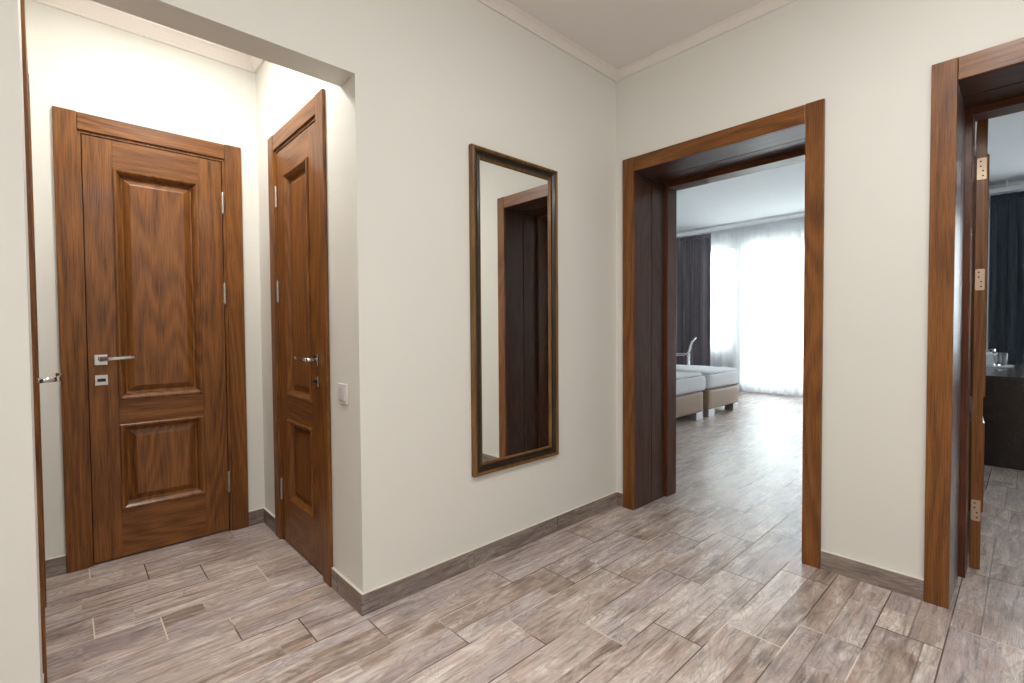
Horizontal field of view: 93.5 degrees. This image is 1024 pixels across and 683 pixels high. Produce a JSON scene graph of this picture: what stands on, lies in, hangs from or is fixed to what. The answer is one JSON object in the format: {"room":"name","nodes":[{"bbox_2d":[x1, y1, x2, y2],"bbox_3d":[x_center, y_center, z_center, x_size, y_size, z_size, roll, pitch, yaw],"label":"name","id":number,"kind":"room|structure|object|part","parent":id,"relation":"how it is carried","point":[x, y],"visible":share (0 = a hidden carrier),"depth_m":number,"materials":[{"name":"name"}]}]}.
{"room":"apartment hallway","nodes":[
{"label":"apartment hallway","id":0,"kind":"room"},
{"bbox_2d":[25,0,264,558],"bbox_3d":[-1.901,-0.315,2.582,0.974,2.822,0.140,-2,2,-43],"label":"wall","id":1,"kind":"structure","parent":0,"point":[76,63],"depth_m":2.40,"materials":[{"name":"beige paint"}]},
{"bbox_2d":[31,0,264,73],"bbox_3d":[-1.465,-1.585,2.073,0.970,0.062,1.162,-2,2,-43],"label":"trim","id":2,"kind":"structure","parent":1,"relation":"attached to","point":[88,9],"depth_m":2.47,"materials":[{"name":"paint"}]},
{"bbox_2d":[52,106,248,572],"bbox_3d":[-1.843,-0.004,2.534,0.786,2.202,0.118,-2,2,-43],"label":"door","id":3,"kind":"structure","parent":1,"relation":"in","point":[149,231],"depth_m":2.50,"materials":[{"name":"brown wood"}]},
{"bbox_3d":[-2.101,0.004,2.295,0.083,2.202,0.016,-2,2,-43],"label":"casing leg","id":4,"kind":"part","parent":3,"relation":"part of","materials":[{"name":"brown wood"}]},
{"bbox_3d":[-1.945,0.085,2.374,0.140,0.022,0.020,-2,2,-43],"label":"lever","id":5,"kind":"part","parent":3,"relation":"part of","materials":[{"name":"silver metal"}]},
{"bbox_3d":[-1.857,-0.287,2.540,0.363,1.156,0.040,-2,2,-43],"label":"panel","id":6,"kind":"part","parent":3,"relation":"part of","materials":[{"name":"brown wood"}]},
{"bbox_3d":[-1.851,0.632,2.564,0.363,0.436,0.040,-2,2,-43],"label":"panel","id":7,"kind":"part","parent":3,"relation":"part of","materials":[{"name":"brown wood"}]},
{"bbox_3d":[-1.586,-0.012,2.774,0.083,2.202,0.016,-2,2,-43],"label":"casing leg","id":8,"kind":"part","parent":3,"relation":"part of","materials":[{"name":"brown wood"}]},
{"bbox_2d":[45,507,274,578],"bbox_3d":[-1.755,1.053,2.474,0.970,0.090,0.255,-2,2,-43],"label":"baseboard","id":9,"kind":"structure","parent":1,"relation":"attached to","point":[55,566],"depth_m":2.73,"materials":[{"name":"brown wood"}]},
{"bbox_2d":[96,2,244,53],"bbox_3d":[-1.471,-1.666,2.066,0.984,0.100,1.162,-2,2,-43],"label":"ceiling","id":10,"kind":"structure","parent":0,"point":[96,2],"depth_m":2.48,"materials":[{"name":"paint"}]},
{"bbox_2d":[256,61,347,578],"bbox_3d":[-1.098,-0.320,2.536,0.140,2.822,1.302,-2,2,-43],"label":"wall","id":11,"kind":"structure","parent":0,"point":[281,92],"depth_m":2.15,"materials":[{"name":"beige paint"}]},
{"bbox_2d":[267,89,332,586],"bbox_3d":[-1.075,-0.006,2.405,0.118,2.202,0.764,-2,2,-43],"label":"door","id":12,"kind":"structure","parent":11,"relation":"in","point":[297,177],"depth_m":2.39,"materials":[{"name":"brown wood"}]},
{"bbox_3d":[-1.306,-0.011,2.655,0.016,2.202,0.083,-2,2,-43],"label":"casing leg","id":13,"kind":"part","parent":12,"relation":"part of","materials":[{"name":"brown wood"}]},
{"bbox_3d":[-1.063,-0.290,2.410,0.040,1.156,0.341,-2,2,-43],"label":"panel","id":14,"kind":"part","parent":12,"relation":"part of","materials":[{"name":"brown wood"}]},
{"bbox_3d":[-0.991,0.081,2.246,0.020,0.022,0.140,-2,2,-43],"label":"lever","id":15,"kind":"part","parent":12,"relation":"part of","materials":[{"name":"silver metal"}]},
{"bbox_3d":[-1.056,0.630,2.434,0.040,0.436,0.341,-2,2,-43],"label":"panel","id":16,"kind":"part","parent":12,"relation":"part of","materials":[{"name":"brown wood"}]},
{"bbox_3d":[-0.842,-0.002,2.157,0.016,2.202,0.083,-2,2,-43],"label":"casing leg","id":17,"kind":"part","parent":12,"relation":"part of","materials":[{"name":"brown wood"}]},
{"bbox_2d":[338,383,347,404],"bbox_3d":[-0.715,0.220,2.030,0.014,0.086,0.086,-2,2,-43],"label":"light switch","id":18,"kind":"object","parent":11,"relation":"attached to","point":[342,388],"visible":1,"depth_m":2.01,"materials":[{"name":"white plastic"}]},
{"bbox_2d":[331,567,362,614],"bbox_3d":[-0.704,1.057,2.050,0.010,0.090,0.291,-2,2,-43],"label":"baseboard","id":19,"kind":"object","parent":11,"relation":"attached to","point":[347,590],"visible":1,"depth_m":2.04,"materials":[{"name":"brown wood"}]},
{"bbox_2d":[0,0,616,682],"bbox_3d":[-1.204,-0.305,1.453,5.000,2.850,0.138,-2,2,-43],"label":"wall","id":20,"kind":"structure","parent":0,"point":[420,82],"depth_m":2.08,"materials":[{"name":"beige paint"}]},
{"bbox_2d":[361,491,616,615],"bbox_3d":[0.041,1.038,2.537,1.765,0.090,0.010,-2,2,-43],"label":"baseboard","id":21,"kind":"structure","parent":20,"relation":"attached to","point":[374,599],"depth_m":2.32,"materials":[{"name":"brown wood"}]},
{"bbox_2d":[469,143,558,477],"bbox_3d":[0.031,-0.147,2.489,0.603,1.580,0.029,-2,2,-43],"label":"wall mirror","id":22,"kind":"object","parent":20,"relation":"attached to","point":[513,202],"visible":1,"depth_m":2.47,"materials":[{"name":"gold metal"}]},
{"bbox_2d":[480,160,548,461],"bbox_3d":[0.024,-0.147,2.497,0.503,1.480,0.006,-2,2,-43],"label":"mirror glass","id":23,"kind":"object","parent":22,"relation":"attached to","point":[514,199],"depth_m":2.48,"materials":[{"name":"silver mirror"}]},
{"bbox_2d":[477,0,796,81],"bbox_3d":[0.060,-1.592,0.051,5.000,0.045,3.600,-2,2,-43],"label":"trim","id":24,"kind":"structure","parent":20,"relation":"attached to","point":[504,8],"depth_m":2.62,"materials":[{"name":"paint"}]},
{"bbox_2d":[45,391,1023,682],"bbox_3d":[1.702,1.121,2.931,11.600,0.120,8.700,-2,2,-43],"label":"floor","id":25,"kind":"structure","parent":0,"point":[707,581],"depth_m":1.98,"materials":[{"name":"brown wood"}]},
{"bbox_2d":[676,337,696,364],"bbox_3d":[2.860,0.421,8.081,0.436,0.993,0.505,0,2,23],"label":"chair","id":26,"kind":"object","parent":25,"relation":"on","point":[694,338],"visible":0.15,"depth_m":7.83,"materials":[{"name":"silver metal"}]},
{"bbox_3d":[2.779,0.427,7.855,0.408,0.993,0.025,0,2,23],"label":"arm frame","id":27,"kind":"part","parent":26,"relation":"part of","materials":[{"name":"silver metal"}]},
{"bbox_3d":[2.967,0.415,8.296,0.408,0.993,0.025,0,2,23],"label":"arm frame","id":28,"kind":"part","parent":26,"relation":"part of","materials":[{"name":"silver metal"}]},
{"bbox_2d":[676,371,705,420],"bbox_3d":[1.364,0.444,6.500,1.032,1.051,2.128,-2,2,-43],"label":"bed","id":29,"kind":"object","parent":25,"relation":"on","point":[690,386],"visible":0.1,"depth_m":5.81,"materials":[{"name":"white fabric"}]},
{"bbox_3d":[1.393,0.518,6.472,1.032,0.225,2.046,-2,2,-43],"label":"mattress","id":30,"kind":"part","parent":29,"relation":"part of","materials":[{"name":"white fabric"}]},
{"bbox_3d":[2.288,0.927,6.019,0.170,0.097,0.120,-2,2,-43],"label":"leg","id":31,"kind":"part","parent":29,"relation":"part of","materials":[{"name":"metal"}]},
{"bbox_2d":[676,365,738,416],"bbox_3d":[2.128,0.420,7.210,0.953,1.051,2.128,-2,2,-43],"label":"bed","id":32,"kind":"object","parent":25,"relation":"on","point":[722,383],"visible":0.21,"depth_m":6.40,"materials":[{"name":"white fabric"}]},
{"bbox_3d":[2.532,0.920,6.246,0.170,0.097,0.120,-2,2,-43],"label":"leg","id":33,"kind":"part","parent":32,"relation":"part of","materials":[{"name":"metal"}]},
{"bbox_3d":[2.157,0.494,7.182,0.953,0.225,2.047,-2,2,-43],"label":"mattress","id":34,"kind":"part","parent":32,"relation":"part of","materials":[{"name":"white fabric"}]},
{"bbox_3d":[3.078,0.902,6.753,0.170,0.097,0.120,-2,2,-43],"label":"leg","id":35,"kind":"part","parent":32,"relation":"part of","materials":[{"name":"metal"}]},
{"bbox_2d":[983,364,1023,470],"bbox_3d":[4.676,0.630,4.446,1.860,0.740,0.660,-2,2,-43],"label":"desk","id":36,"kind":"object","parent":25,"relation":"on","point":[1003,401],"visible":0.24,"depth_m":3.88,"materials":[{"name":"brown wood"}]},
{"bbox_2d":[986,365,1013,367],"bbox_3d":[4.857,0.243,4.825,0.340,0.010,0.240,-2,2,-43],"label":"tray","id":37,"kind":"object","parent":36,"relation":"on","point":[1007,366],"visible":0.53,"depth_m":4.69,"materials":[{"name":"silver metal"}]},
{"bbox_2d":[986,352,997,365],"bbox_3d":[4.766,0.157,4.839,0.111,0.162,0.140,0,2,-2],"label":"kettle","id":38,"kind":"object","parent":37,"relation":"on","point":[989,355],"visible":0.42,"depth_m":4.79,"materials":[{"name":"silver metal"}]},
{"bbox_2d":[992,352,1001,364],"bbox_3d":[4.915,0.174,4.878,0.074,0.125,0.074,-2,2,-43],"label":"drinking glass","id":39,"kind":"object","parent":37,"relation":"on","point":[995,356],"visible":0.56,"depth_m":4.87,"materials":[{"name":"white"}]},
{"bbox_2d":[997,353,1007,365],"bbox_3d":[4.862,0.177,4.774,0.074,0.125,0.074,-2,2,-43],"label":"drinking glass","id":40,"kind":"object","parent":37,"relation":"on","point":[1001,357],"visible":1,"depth_m":4.75,"materials":[{"name":"white"}]},
{"bbox_2d":[506,0,763,69],"bbox_3d":[0.059,-1.664,0.049,5.000,0.100,3.600,-2,2,-43],"label":"ceiling","id":41,"kind":"structure","parent":0,"point":[620,33],"depth_m":2.52,"materials":[{"name":"paint"}]},
{"bbox_2d":[616,0,1023,578],"bbox_3d":[1.393,-0.438,2.681,0.480,3.015,8.400,-2,2,-43],"label":"wall","id":42,"kind":"structure","parent":0,"point":[871,62],"depth_m":2.15,"materials":[{"name":"beige paint"}]},
{"bbox_2d":[623,98,824,568],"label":"door frame","id":43,"kind":"structure","parent":42,"relation":"in","point":[797,134],"depth_m":3.01,"materials":[{"name":"brown wood"}]},
{"bbox_3d":[0.736,-0.038,3.037,0.016,2.206,0.078,-2,2,-43],"label":"casing leg","id":44,"kind":"part","parent":43,"relation":"part of","materials":[{"name":"brown wood"}]},
{"bbox_3d":[1.432,-0.024,2.289,0.016,2.206,0.078,-2,2,-43],"label":"casing leg","id":45,"kind":"part","parent":43,"relation":"part of","materials":[{"name":"brown wood"}]},
{"bbox_2d":[617,491,923,600],"bbox_3d":[1.909,1.044,1.817,0.010,0.090,3.590,-2,2,-43],"label":"baseboard","id":46,"kind":"structure","parent":42,"relation":"attached to","point":[895,581],"depth_m":2.14,"materials":[{"name":"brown wood"}]},
{"bbox_2d":[923,37,1023,608],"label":"door frame","id":47,"kind":"structure","parent":42,"relation":"in","point":[991,80],"depth_m":1.98,"materials":[{"name":"brown wood"}]},
{"bbox_3d":[1.741,-0.017,1.957,0.016,2.206,0.078,-2,2,-43],"label":"casing leg","id":48,"kind":"part","parent":47,"relation":"part of","materials":[{"name":"brown wood"}]},
{"bbox_3d":[2.470,0.601,2.582,0.040,0.436,0.668,1,2,43],"label":"panel","id":49,"kind":"part","parent":47,"relation":"part of","materials":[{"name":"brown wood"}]},
{"bbox_3d":[2.463,-0.319,2.558,0.040,1.156,0.668,1,2,43],"label":"panel","id":50,"kind":"part","parent":47,"relation":"part of","materials":[{"name":"brown wood"}]},
{"bbox_3d":[2.171,0.790,2.255,0.032,0.098,0.004,1,2,43],"label":"hinge plate","id":51,"kind":"part","parent":47,"relation":"part of","materials":[{"name":"metal"}]},
{"bbox_3d":[2.164,-0.286,2.227,0.032,0.098,0.004,1,2,43],"label":"hinge plate","id":52,"kind":"part","parent":47,"relation":"part of","materials":[{"name":"metal"}]},
{"bbox_3d":[2.160,-0.794,2.213,0.032,0.098,0.004,1,2,43],"label":"hinge plate","id":53,"kind":"part","parent":47,"relation":"part of","materials":[{"name":"metal"}]},
{"bbox_3d":[2.482,0.601,2.571,0.040,0.436,0.668,1,2,43],"label":"panel","id":54,"kind":"part","parent":47,"relation":"part of","materials":[{"name":"brown wood"}]},
{"bbox_3d":[2.475,-0.319,2.547,0.040,1.156,0.668,1,2,43],"label":"panel","id":55,"kind":"part","parent":47,"relation":"part of","materials":[{"name":"brown wood"}]},
{"bbox_2d":[676,111,1023,231],"bbox_3d":[3.798,-2.021,4.888,6.120,0.100,8.400,-2,2,-43],"label":"ceiling","id":56,"kind":"structure","parent":0,"point":[780,190],"depth_m":6.35,"materials":[{"name":"paint"}]},
{"bbox_2d":[676,211,804,236],"bbox_3d":[4.359,-2.037,7.993,0.270,0.038,4.580,-2,2,-43],"label":"track","id":57,"kind":"object","parent":56,"relation":"attached to","point":[797,214],"visible":0.29,"depth_m":8.33,"materials":[{"name":"white metal"}]},
{"bbox_2d":[676,233,710,365],"bbox_3d":[3.253,-0.548,9.107,0.112,2.841,1.025,-2,2,-43],"label":"curtain","id":58,"kind":"object","parent":57,"relation":"hanging from","point":[693,253],"visible":0.5,"depth_m":8.95,"materials":[{"name":"grey fabric"}]},
{"bbox_2d":[676,222,770,392],"bbox_3d":[3.691,-0.579,8.906,0.047,2.896,2.015,-2,2,-43],"label":"sheer curtain","id":59,"kind":"object","parent":57,"relation":"hanging from","point":[740,256],"visible":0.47,"depth_m":8.49,"materials":[{"name":"white fabric"}]},
{"bbox_2d":[770,217,804,395],"bbox_3d":[5.148,-0.547,7.319,0.063,2.896,2.279,-2,2,-43],"label":"sheer curtain","id":60,"kind":"object","parent":57,"relation":"hanging from","point":[787,236],"visible":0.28,"depth_m":7.96,"materials":[{"name":"white fabric"}]},
{"bbox_2d":[989,180,1023,197],"bbox_3d":[7.266,-1.916,4.887,0.250,0.160,3.470,-2,2,-43],"label":"track","id":61,"kind":"object","parent":56,"relation":"attached to","point":[1017,188],"visible":0.74,"depth_m":5.97,"materials":[{"name":"white metal"}]},
{"bbox_2d":[988,191,1023,363],"bbox_3d":[6.283,-0.457,5.950,0.070,2.781,0.563,-2,2,-43],"label":"curtain","id":62,"kind":"object","parent":61,"relation":"hanging from","point":[1006,249],"visible":0.66,"depth_m":6.03,"materials":[{"name":"fabric"}]},
{"bbox_2d":[989,181,1023,188],"bbox_3d":[7.442,-1.975,4.989,0.050,0.050,3.580,-2,2,-43],"label":"trim","id":63,"kind":"structure","parent":56,"relation":"attached to","point":[1018,182],"depth_m":6.17,"materials":[{"name":"paint"}]},
{"bbox_2d":[747,198,989,394],"bbox_3d":[5.921,-0.556,6.893,0.250,2.965,8.400,-2,2,-43],"label":"wall","id":64,"kind":"structure","parent":0,"point":[989,198],"depth_m":6.33,"materials":[{"name":"white paint"}]},
{"bbox_3d":[-1.902,-0.294,1.788,0.169,2.822,1.302,-2,2,-43],"label":"wall","id":65,"kind":"structure","parent":0,"visible":0},
{"bbox_2d":[20,0,63,682],"bbox_3d":[-1.735,0.015,1.759,0.130,2.202,0.790,-2,2,-44],"label":"door","id":66,"kind":"structure","parent":65,"relation":"in","point":[59,377],"depth_m":1.49,"materials":[{"name":"brown wood"}]},
{"bbox_3d":[-1.494,0.020,1.501,0.016,2.202,0.083,-2,2,-44],"label":"casing leg","id":67,"kind":"part","parent":66,"relation":"part of","materials":[{"name":"brown wood"}]},
{"bbox_3d":[-1.987,0.011,2.007,0.016,2.202,0.083,-2,2,-44],"label":"casing leg","id":68,"kind":"part","parent":66,"relation":"part of","materials":[{"name":"brown wood"}]},
{"bbox_3d":[-1.565,0.123,1.666,0.020,0.022,0.140,-2,2,-44],"label":"lever","id":69,"kind":"part","parent":66,"relation":"part of","materials":[{"name":"silver metal"}]},
{"label":"outside","id":70,"kind":"structure","parent":0,"visible":0},
{"bbox_3d":[25.595,3.474,26.377,52.000,0.400,60.000,-2,2,-43],"label":"ground","id":71,"kind":"structure","parent":70,"visible":0},
{"bbox_2d":[770,255,770,298],"bbox_3d":[7.354,0.317,15.189,2.893,6.771,2.892,-2,2,-43],"label":"tree","id":72,"kind":"object","parent":71,"relation":"on","point":[770,255],"visible":0.02,"depth_m":14.32,"materials":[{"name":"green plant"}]}
]}

